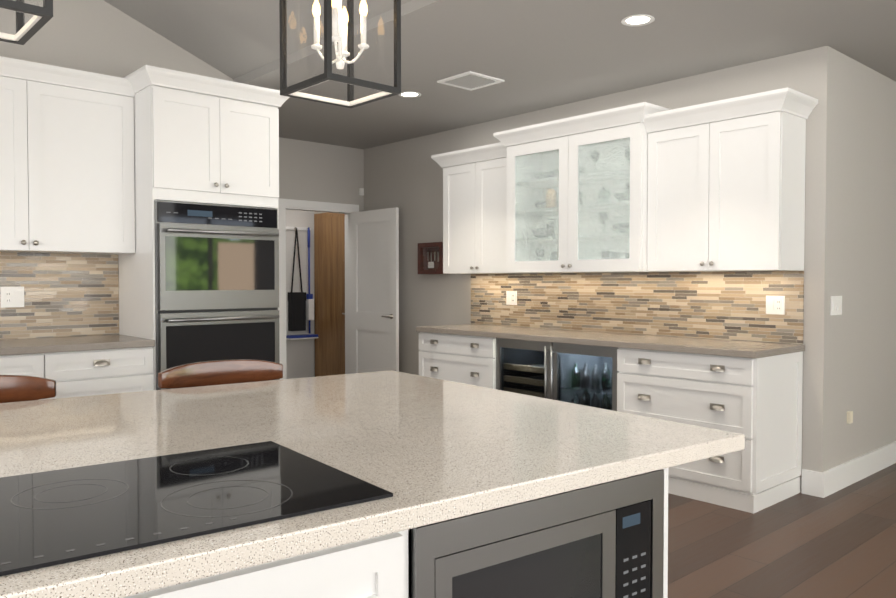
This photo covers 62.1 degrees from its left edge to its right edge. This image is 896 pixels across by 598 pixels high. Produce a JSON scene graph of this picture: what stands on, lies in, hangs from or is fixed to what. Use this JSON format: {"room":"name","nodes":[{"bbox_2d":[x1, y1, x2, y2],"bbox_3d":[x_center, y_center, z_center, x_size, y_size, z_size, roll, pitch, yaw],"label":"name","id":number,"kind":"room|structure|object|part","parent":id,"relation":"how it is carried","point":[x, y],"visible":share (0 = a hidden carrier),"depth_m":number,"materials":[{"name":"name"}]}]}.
{"room":"kitchen","nodes":[
{"label":"kitchen","id":0,"kind":"room"},
{"bbox_2d":[0,0,232,339],"bbox_3d":[-3.973,-1.401,3.344,6.440,5.263,0.140,-1,2,-42],"label":"wall","id":1,"kind":"structure","parent":0,"point":[100,37],"depth_m":4.79,"materials":[{"name":"grey paint"}]},
{"bbox_2d":[0,252,118,339],"bbox_3d":[-3.054,-0.010,4.105,2.378,0.523,0.010,-1,2,-42],"label":"backsplash","id":2,"kind":"structure","parent":1,"relation":"attached to","point":[66,295],"depth_m":4.66,"materials":[{"name":"tile"}]},
{"bbox_2d":[0,287,23,307],"bbox_3d":[-2.623,-0.012,4.479,0.125,0.125,0.011,-1,2,-42],"label":"outlet","id":3,"kind":"object","parent":2,"relation":"attached to","point":[11,296],"visible":1,"depth_m":4.48,"materials":[{"name":"white plastic"}]},
{"bbox_2d":[0,56,139,255],"bbox_3d":[-2.531,-0.810,4.342,1.258,1.061,0.328,-1,2,-42],"label":"upper cabinet","id":4,"kind":"object","parent":1,"relation":"attached to","point":[93,163],"depth_m":4.38,"materials":[{"name":"white paint"}]},
{"bbox_2d":[128,68,279,211],"bbox_3d":[-1.651,-0.992,4.930,0.832,0.766,0.628,-1,2,-42],"label":"upper cabinet","id":5,"kind":"object","parent":1,"relation":"attached to","point":[196,139],"depth_m":4.63,"materials":[{"name":"white paint"}]},
{"bbox_2d":[154,200,279,389],"bbox_3d":[-1.606,0.049,4.907,0.816,1.304,0.665,-1,2,-42],"label":"double oven","id":6,"kind":"object","parent":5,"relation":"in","point":[216,281],"visible":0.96,"depth_m":4.67,"materials":[{"name":"grey metal"}]},
{"bbox_2d":[104,0,411,78],"bbox_3d":[-1.258,-2.776,0.271,6.400,2.603,8.290,-1,2,-42],"label":"ceiling","id":7,"kind":"structure","parent":0,"point":[233,39],"depth_m":4.72,"materials":[{"name":"grey paint"}]},
{"bbox_2d":[0,0,52,44],"bbox_3d":[-1.187,-1.516,1.828,0.300,1.638,0.300,-1,2,-42],"label":"pendant lantern","id":8,"kind":"object","parent":7,"relation":"hanging from","point":[35,23],"visible":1,"depth_m":1.89,"materials":[{"name":"black metal"}]},
{"bbox_2d":[279,0,400,107],"bbox_3d":[-0.374,-1.320,2.567,0.300,1.219,0.300,-1,2,-42],"label":"pendant lantern","id":9,"kind":"object","parent":7,"relation":"hanging from","point":[339,22],"visible":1,"depth_m":2.57,"materials":[{"name":"black metal"}]},
{"bbox_2d":[286,210,314,378],"bbox_3d":[-2.468,-0.244,8.019,2.300,2.720,0.120,-1,2,-42],"label":"wall","id":10,"kind":"structure","parent":0,"point":[300,360],"depth_m":8.61,"materials":[{"name":"paint"}]},
{"bbox_2d":[286,227,310,229],"bbox_3d":[-1.723,-0.813,8.561,0.350,0.030,0.050,-1,2,-42],"label":"hook rail","id":11,"kind":"object","parent":10,"relation":"attached to","point":[298,228],"visible":0.85,"depth_m":8.57,"materials":[{"name":"silver metal"}]},
{"bbox_2d":[288,228,305,330],"bbox_3d":[-1.731,-0.225,8.524,0.190,1.176,0.091,-1,2,-42],"label":"hanging bag","id":12,"kind":"object","parent":11,"relation":"hanging from","point":[296,311],"visible":1,"depth_m":8.50,"materials":[{"name":"black fabric"}]},
{"bbox_2d":[286,227,317,339],"bbox_3d":[-1.682,-0.185,8.542,0.365,1.285,0.120,-1,2,-42],"label":"mop","id":13,"kind":"object","parent":11,"relation":"hanging from","point":[309,308],"visible":0.96,"depth_m":8.62,"materials":[{"name":"blue plastic"}]},
{"bbox_2d":[279,137,363,211],"bbox_3d":[-1.746,-0.227,7.324,2.160,2.720,0.120,-1,2,-42],"label":"wall","id":14,"kind":"structure","parent":0,"point":[314,171],"depth_m":7.62,"materials":[{"name":"grey paint"}]},
{"bbox_2d":[278,198,358,379],"bbox_3d":[-1.350,0.064,7.676,0.960,2.120,0.138,-1,2,-42],"label":"door frame","id":15,"kind":"structure","parent":14,"relation":"attached to","point":[284,205],"depth_m":7.45,"materials":[{"name":"white wood"}]},
{"bbox_2d":[359,188,363,195],"bbox_3d":[-0.922,-1.145,7.947,0.048,0.075,0.023,-1,2,-42],"label":"sensor box","id":16,"kind":"object","parent":14,"relation":"attached to","point":[361,191],"visible":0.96,"depth_m":7.94,"materials":[{"name":"white plastic"}]},
{"bbox_2d":[350,207,398,373],"bbox_3d":[-0.765,0.107,7.605,0.130,2.022,0.800,-1,2,-42],"label":"door","id":17,"kind":"structure","parent":14,"relation":"in","point":[374,290],"depth_m":7.57,"materials":[{"name":"white paint"}]},
{"bbox_2d":[233,0,895,148],"bbox_3d":[2.308,-1.584,5.156,5.400,0.100,10.720,-1,2,-42],"label":"ceiling","id":18,"kind":"structure","parent":0,"point":[535,55],"depth_m":4.59,"materials":[{"name":"grey paint"}]},
{"bbox_2d":[398,92,420,97],"bbox_3d":[-0.288,-1.542,5.616,0.176,0.006,0.176,-1,2,-42],"label":"recessed light","id":19,"kind":"object","parent":18,"relation":"in","point":[409,94],"visible":0.88,"depth_m":5.62,"materials":[{"name":"white"}]},
{"bbox_2d":[437,71,504,90],"bbox_3d":[0.159,-1.530,5.225,0.336,0.012,0.336,-1,2,-42],"label":"ceiling vent","id":20,"kind":"object","parent":18,"relation":"in","point":[470,80],"visible":1,"depth_m":5.21,"materials":[{"name":"white metal"}]},
{"bbox_2d":[621,14,654,25],"bbox_3d":[1.024,-1.502,4.013,0.176,0.006,0.176,-1,2,-42],"label":"recessed light","id":21,"kind":"object","parent":18,"relation":"in","point":[639,20],"visible":1,"depth_m":4.02,"materials":[{"name":"white"}]},
{"bbox_2d":[314,46,836,491],"bbox_3d":[0.405,-0.211,6.665,0.150,2.720,5.740,-1,2,-42],"label":"wall","id":22,"kind":"structure","parent":0,"point":[405,177],"depth_m":5.14,"materials":[{"name":"grey paint"}]},
{"bbox_2d":[314,212,344,376],"bbox_3d":[-1.280,0.062,8.365,0.077,2.090,0.890,-1,2,-42],"label":"hall door","id":23,"kind":"structure","parent":22,"relation":"in","point":[329,252],"depth_m":8.45,"materials":[{"name":"brown wood"}]},
{"bbox_2d":[418,242,444,273],"bbox_3d":[-0.141,-0.386,7.085,0.088,0.300,0.360,-1,2,-42],"label":"box","id":24,"kind":"object","parent":22,"relation":"attached to","point":[430,257],"visible":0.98,"depth_m":7.12,"materials":[{"name":"brown wood"}]},
{"bbox_2d":[435,139,546,273],"bbox_3d":[0.349,-0.734,6.301,0.397,1.033,0.848,-1,2,-42],"label":"upper cabinet","id":25,"kind":"object","parent":22,"relation":"attached to","point":[495,195],"depth_m":6.05,"materials":[{"name":"white paint"}]},
{"bbox_2d":[471,271,803,343],"bbox_3d":[1.198,0.026,5.669,0.010,0.453,2.950,-1,2,-42],"label":"backsplash","id":26,"kind":"structure","parent":22,"relation":"attached to","point":[730,305],"depth_m":5.36,"materials":[{"name":"tile"}]},
{"bbox_2d":[506,291,516,304],"bbox_3d":[0.543,-0.009,6.378,0.011,0.118,0.118,-1,2,-42],"label":"electrical outlet","id":27,"kind":"object","parent":26,"relation":"attached to","point":[511,297],"visible":1,"depth_m":6.38,"materials":[{"name":"white plastic"}]},
{"bbox_2d":[766,295,784,314],"bbox_3d":[2.064,0.038,4.693,0.011,0.118,0.118,-1,2,-42],"label":"electrical outlet","id":28,"kind":"object","parent":26,"relation":"attached to","point":[775,304],"visible":1,"depth_m":4.69,"materials":[{"name":"white plastic"}]},
{"bbox_2d":[635,88,810,271],"bbox_3d":[1.738,-0.696,4.763,0.397,1.033,0.908,-1,2,-42],"label":"upper cabinet","id":29,"kind":"object","parent":22,"relation":"attached to","point":[719,185],"depth_m":4.58,"materials":[{"name":"white paint"}]},
{"bbox_3d":[0.999,-0.747,5.511,0.490,1.098,1.374,-1,2,-42],"label":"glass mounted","id":30,"kind":"part","parent":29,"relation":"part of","materials":[{"name":"white paint"}]},
{"bbox_2d":[668,463,895,597],"bbox_3d":[-0.068,1.288,3.083,11.800,0.100,10.720,-1,2,-42],"label":"floor","id":31,"kind":"structure","parent":0,"point":[841,543],"depth_m":3.67,"materials":[{"name":"brown wood"}]},
{"bbox_2d":[0,375,55,402],"bbox_3d":[-1.499,0.762,2.372,0.516,0.985,0.495,-1,2,-36],"label":"counter stool","id":32,"kind":"object","parent":31,"relation":"on","point":[16,388],"visible":0.17,"depth_m":2.62,"materials":[{"name":"brown leather"}]},
{"bbox_2d":[0,344,155,399],"bbox_3d":[-2.435,0.748,4.271,1.261,0.919,0.618,-1,2,-42],"label":"base cabinet","id":33,"kind":"object","parent":31,"relation":"on","point":[124,370],"depth_m":4.22,"materials":[{"name":"white paint"}]},
{"bbox_2d":[0,334,154,355],"bbox_3d":[-2.843,0.278,3.878,2.378,0.040,0.637,-1,2,-42],"label":"countertop","id":34,"kind":"structure","parent":33,"relation":"on","point":[52,344],"depth_m":4.25,"materials":[{"name":"beige stone"}]},
{"bbox_2d":[158,359,282,388],"bbox_3d":[-0.799,0.750,2.890,0.516,0.985,0.495,-1,2,-36],"label":"counter stool","id":35,"kind":"object","parent":31,"relation":"on","point":[210,373],"visible":0.23,"depth_m":3.05,"materials":[{"name":"brown leather"}]},
{"bbox_2d":[92,458,695,597],"bbox_3d":[-0.830,0.836,1.518,2.508,0.879,1.282,-1,2,-36],"label":"kitchen island","id":36,"kind":"object","parent":31,"relation":"on","point":[601,537],"depth_m":1.44,"materials":[{"name":"wood"}]},
{"bbox_2d":[0,370,744,597],"bbox_3d":[-0.869,0.370,1.755,2.800,0.040,1.700,-1,2,-36],"label":"island countertop","id":37,"kind":"structure","parent":36,"relation":"on","point":[443,446],"depth_m":1.82,"materials":[{"name":"beige stone"}]},
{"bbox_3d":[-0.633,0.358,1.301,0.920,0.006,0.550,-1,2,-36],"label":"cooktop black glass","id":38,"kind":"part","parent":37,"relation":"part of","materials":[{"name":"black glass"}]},
{"bbox_2d":[0,438,395,573],"bbox_3d":[-0.633,0.358,1.301,0.920,0.006,0.550,-1,2,-36],"label":"cooktop","id":39,"kind":"object","parent":37,"relation":"in","point":[53,515],"depth_m":1.33,"materials":[{"name":"black glass"}]},
{"bbox_2d":[408,469,663,597],"bbox_3d":[0.052,0.634,1.770,0.699,0.472,0.582,-1,2,-36],"label":"microwave","id":40,"kind":"object","parent":36,"relation":"in","point":[603,540],"depth_m":1.54,"materials":[{"name":"grey metal"}]},
{"bbox_2d":[419,332,495,388],"bbox_3d":[0.270,0.721,6.231,0.656,0.879,0.898,-1,2,-42],"label":"base cabinet","id":41,"kind":"object","parent":31,"relation":"on","point":[469,360],"visible":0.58,"depth_m":5.98,"materials":[{"name":"white paint"}]},
{"bbox_2d":[496,338,552,398],"bbox_3d":[0.753,0.734,5.683,0.639,0.879,0.557,-1,2,-42],"label":"wine fridge","id":42,"kind":"object","parent":31,"relation":"on","point":[522,366],"visible":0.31,"depth_m":5.58,"materials":[{"name":"silver metal"}]},
{"bbox_2d":[550,342,618,410],"bbox_3d":[1.129,0.744,5.268,0.639,0.879,0.558,-1,2,-42],"label":"beverage fridge","id":43,"kind":"object","parent":31,"relation":"on","point":[585,375],"visible":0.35,"depth_m":5.20,"materials":[{"name":"black glass"}]},
{"bbox_2d":[617,348,802,513],"bbox_3d":[1.634,0.758,4.720,0.656,0.879,0.927,-1,2,-42],"label":"base cabinet","id":44,"kind":"object","parent":31,"relation":"on","point":[757,402],"visible":0.81,"depth_m":4.40,"materials":[{"name":"white paint"}]},
{"bbox_2d":[416,324,804,357],"bbox_3d":[0.961,0.279,5.457,0.652,0.040,2.967,-1,2,-42],"label":"countertop","id":45,"kind":"structure","parent":44,"relation":"on","point":[737,348],"depth_m":4.97,"materials":[{"name":"beige stone"}]},
{"bbox_2d":[832,51,895,467],"bbox_3d":[3.465,-0.186,5.663,3.050,2.720,0.150,-1,2,-42],"label":"wall","id":46,"kind":"structure","parent":0,"point":[864,372],"depth_m":4.92,"materials":[{"name":"grey paint"}]},
{"bbox_2d":[830,296,841,314],"bbox_3d":[2.406,0.040,4.602,0.165,0.118,0.011,-1,2,-42],"label":"switch plate","id":47,"kind":"object","parent":46,"relation":"attached to","point":[836,305],"visible":0.96,"depth_m":4.59,"materials":[{"name":"white plastic"}]},
{"bbox_2d":[847,411,852,423],"bbox_3d":[2.577,0.759,4.766,0.050,0.075,0.023,-1,2,-42],"label":"jack","id":48,"kind":"object","parent":46,"relation":"attached to","point":[849,417],"visible":1,"depth_m":4.75,"materials":[{"name":"beige plastic"}]},
{"bbox_2d":[818,441,895,497],"bbox_3d":[3.459,1.101,5.577,3.216,0.150,0.016,-1,2,-42],"label":"baseboard","id":49,"kind":"structure","parent":46,"relation":"attached to","point":[824,484],"depth_m":4.84,"materials":[{"name":"white wood"}]}
]}

